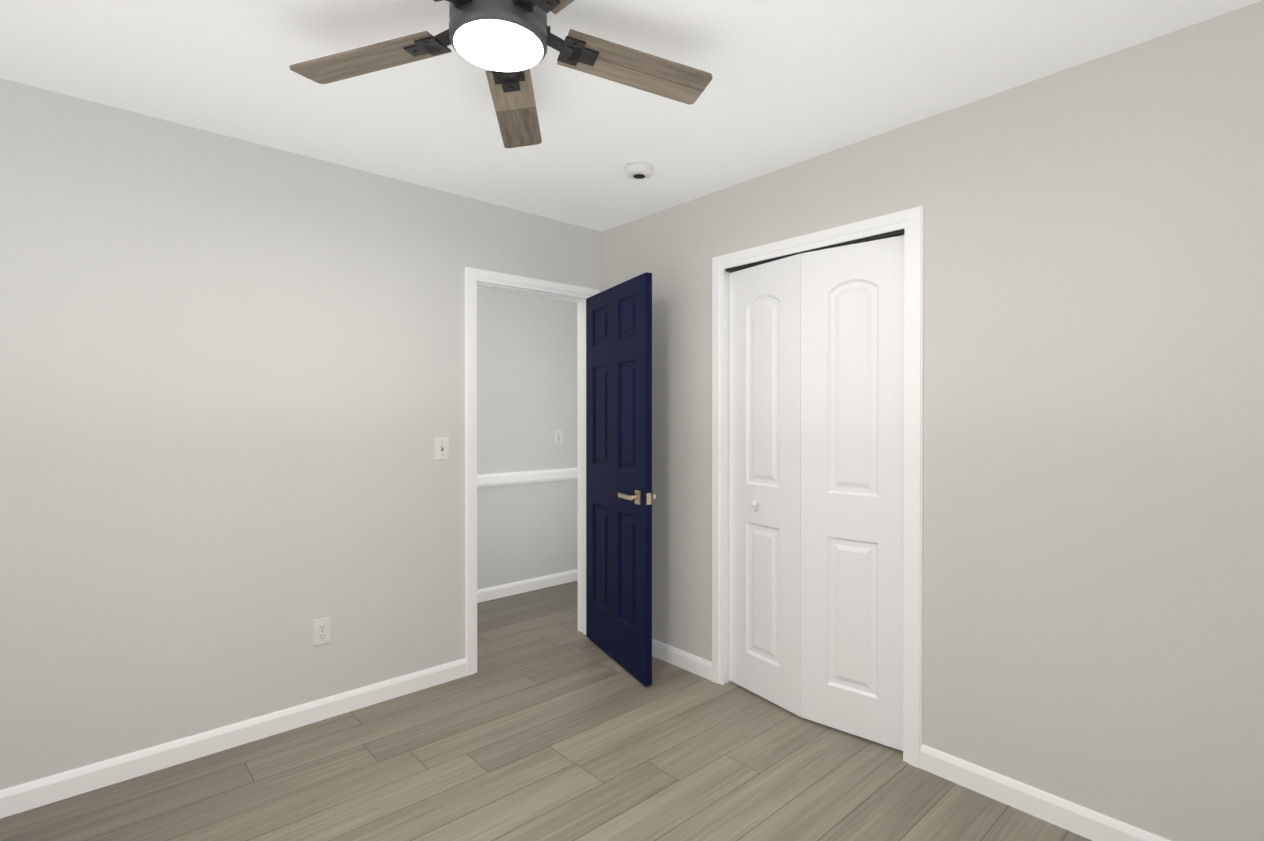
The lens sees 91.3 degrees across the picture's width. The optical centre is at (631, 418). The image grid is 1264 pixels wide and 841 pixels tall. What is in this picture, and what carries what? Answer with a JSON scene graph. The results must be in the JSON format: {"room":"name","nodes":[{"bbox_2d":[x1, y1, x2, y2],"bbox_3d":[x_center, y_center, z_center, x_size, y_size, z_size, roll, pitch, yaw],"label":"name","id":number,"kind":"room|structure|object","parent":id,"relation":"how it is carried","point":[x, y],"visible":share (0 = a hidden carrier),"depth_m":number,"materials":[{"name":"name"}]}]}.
{"room":"empty bedroom","nodes":[
{"label":"empty bedroom","id":0,"kind":"room"},
{"bbox_2d":[0,78,601,789],"bbox_3d":[-1.043,0.092,3.058,5.040,2.440,0.120,0,0,-42],"label":"wall","id":1,"kind":"structure","parent":0,"point":[232,388],"depth_m":2.44,"materials":[{"name":"paint"}]},
{"bbox_2d":[0,658,466,818],"bbox_3d":[-1.804,1.272,2.290,2.573,0.088,0.014,0,0,-42],"label":"baseboard","id":2,"kind":"structure","parent":1,"relation":"attached to","point":[20,798],"depth_m":2.42,"materials":[{"name":"white wood"}]},
{"bbox_2d":[313,617,330,646],"bbox_3d":[-1.353,0.931,2.697,0.070,0.114,0.008,0,0,-42],"label":"outlet","id":3,"kind":"object","parent":1,"relation":"attached to","point":[321,631],"visible":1,"depth_m":2.69,"materials":[{"name":"white plastic"}]},
{"bbox_2d":[435,437,448,459],"bbox_3d":[-0.937,0.149,3.057,0.070,0.114,0.022,0,0,-42],"label":"light switch","id":4,"kind":"object","parent":1,"relation":"attached to","point":[441,448],"visible":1,"depth_m":3.06,"materials":[{"name":"white plastic"}]},
{"bbox_2d":[465,267,600,675],"bbox_3d":[-0.565,0.268,3.488,0.879,2.082,0.154,0,0,-42],"label":"door frame","id":5,"kind":"structure","parent":1,"relation":"attached to","point":[475,278],"depth_m":3.19,"materials":[{"name":"white wood"}]},
{"bbox_2d":[586,272,655,685],"bbox_3d":[-0.089,0.295,3.341,0.141,2.006,0.772,0,0,-26],"label":"door","id":6,"kind":"structure","parent":1,"relation":"in","point":[619,495],"depth_m":3.25,"materials":[{"name":"blue paint"}]},
{"bbox_2d":[477,287,576,589],"bbox_3d":[-1.278,0.084,4.292,3.740,2.440,0.120,0,0,-42],"label":"wall","id":7,"kind":"structure","parent":0,"point":[526,376],"depth_m":4.64,"materials":[{"name":"paint"}]},
{"bbox_2d":[477,468,576,487],"bbox_3d":[-1.230,0.445,4.241,3.500,0.090,0.022,0,0,-42],"label":"trim","id":8,"kind":"structure","parent":7,"relation":"attached to","point":[500,479],"depth_m":4.62,"materials":[{"name":"white wood"}]},
{"bbox_2d":[477,569,576,602],"bbox_3d":[-1.233,1.261,4.248,3.500,0.088,0.014,0,0,-42],"label":"baseboard","id":9,"kind":"structure","parent":7,"relation":"attached to","point":[504,590],"depth_m":4.62,"materials":[{"name":"white wood"}]},
{"bbox_2d":[555,430,561,444],"bbox_3d":[-0.570,0.148,4.832,0.070,0.114,0.022,0,0,-42],"label":"light switch","id":10,"kind":"object","parent":7,"relation":"attached to","point":[558,437],"visible":1,"depth_m":4.83,"materials":[{"name":"white plastic"}]},
{"bbox_2d":[0,581,1091,840],"bbox_3d":[-0.193,1.342,2.118,5.040,0.050,4.815,0,0,-42],"label":"floor","id":11,"kind":"structure","parent":0,"point":[548,721],"depth_m":2.27,"materials":[{"name":"beige wood"}]},
{"bbox_2d":[0,0,1261,230],"bbox_3d":[-0.193,-1.148,2.103,5.040,0.050,4.815,0,0,-42],"label":"ceiling","id":12,"kind":"structure","parent":0,"point":[792,82],"depth_m":2.03,"materials":[{"name":"paint"}]},
{"bbox_2d":[289,0,711,147],"bbox_3d":[-0.330,-1.042,1.598,1.191,0.155,1.146,0,0,-42],"label":"ceiling fan","id":13,"kind":"object","parent":12,"relation":"hanging from","point":[506,42],"visible":1,"depth_m":1.71,"materials":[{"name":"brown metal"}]},
{"bbox_2d":[624,161,653,179],"bbox_3d":[0.032,-1.106,2.771,0.132,0.042,0.132,0,0,-42],"label":"smoke detector","id":14,"kind":"object","parent":12,"relation":"attached to","point":[638,170],"visible":1,"depth_m":2.73,"materials":[{"name":"white plastic"}]},
{"bbox_2d":[602,0,1263,840],"bbox_3d":[1.070,0.095,2.442,0.120,2.440,3.620,0,0,-42],"label":"wall","id":15,"kind":"structure","parent":0,"point":[1094,434],"depth_m":1.97,"materials":[{"name":"paint"}]},
{"bbox_2d":[652,639,711,680],"bbox_3d":[0.105,1.265,3.419,0.018,0.088,0.887,0,0,-42],"label":"baseboard","id":16,"kind":"structure","parent":15,"relation":"attached to","point":[694,664],"depth_m":3.23,"materials":[{"name":"white wood"}]},
{"bbox_2d":[729,234,903,750],"bbox_3d":[0.766,0.287,2.716,0.093,2.026,0.890,0,0,-42],"label":"closet door","id":17,"kind":"structure","parent":15,"relation":"in","point":[816,473],"depth_m":2.62,"materials":[{"name":"white wood"}]},
{"bbox_2d":[712,206,923,767],"bbox_3d":[0.790,0.257,2.741,0.138,2.113,1.028,0,0,-42],"label":"trim","id":18,"kind":"structure","parent":15,"relation":"attached to","point":[908,224],"depth_m":2.37,"materials":[{"name":"white wood"}]},
{"bbox_2d":[921,744,1169,840],"bbox_3d":[1.609,1.276,1.748,0.014,0.088,1.555,0,0,-42],"label":"baseboard","id":19,"kind":"structure","parent":15,"relation":"attached to","point":[1087,823],"depth_m":2.05,"materials":[{"name":"white wood"}]}
]}

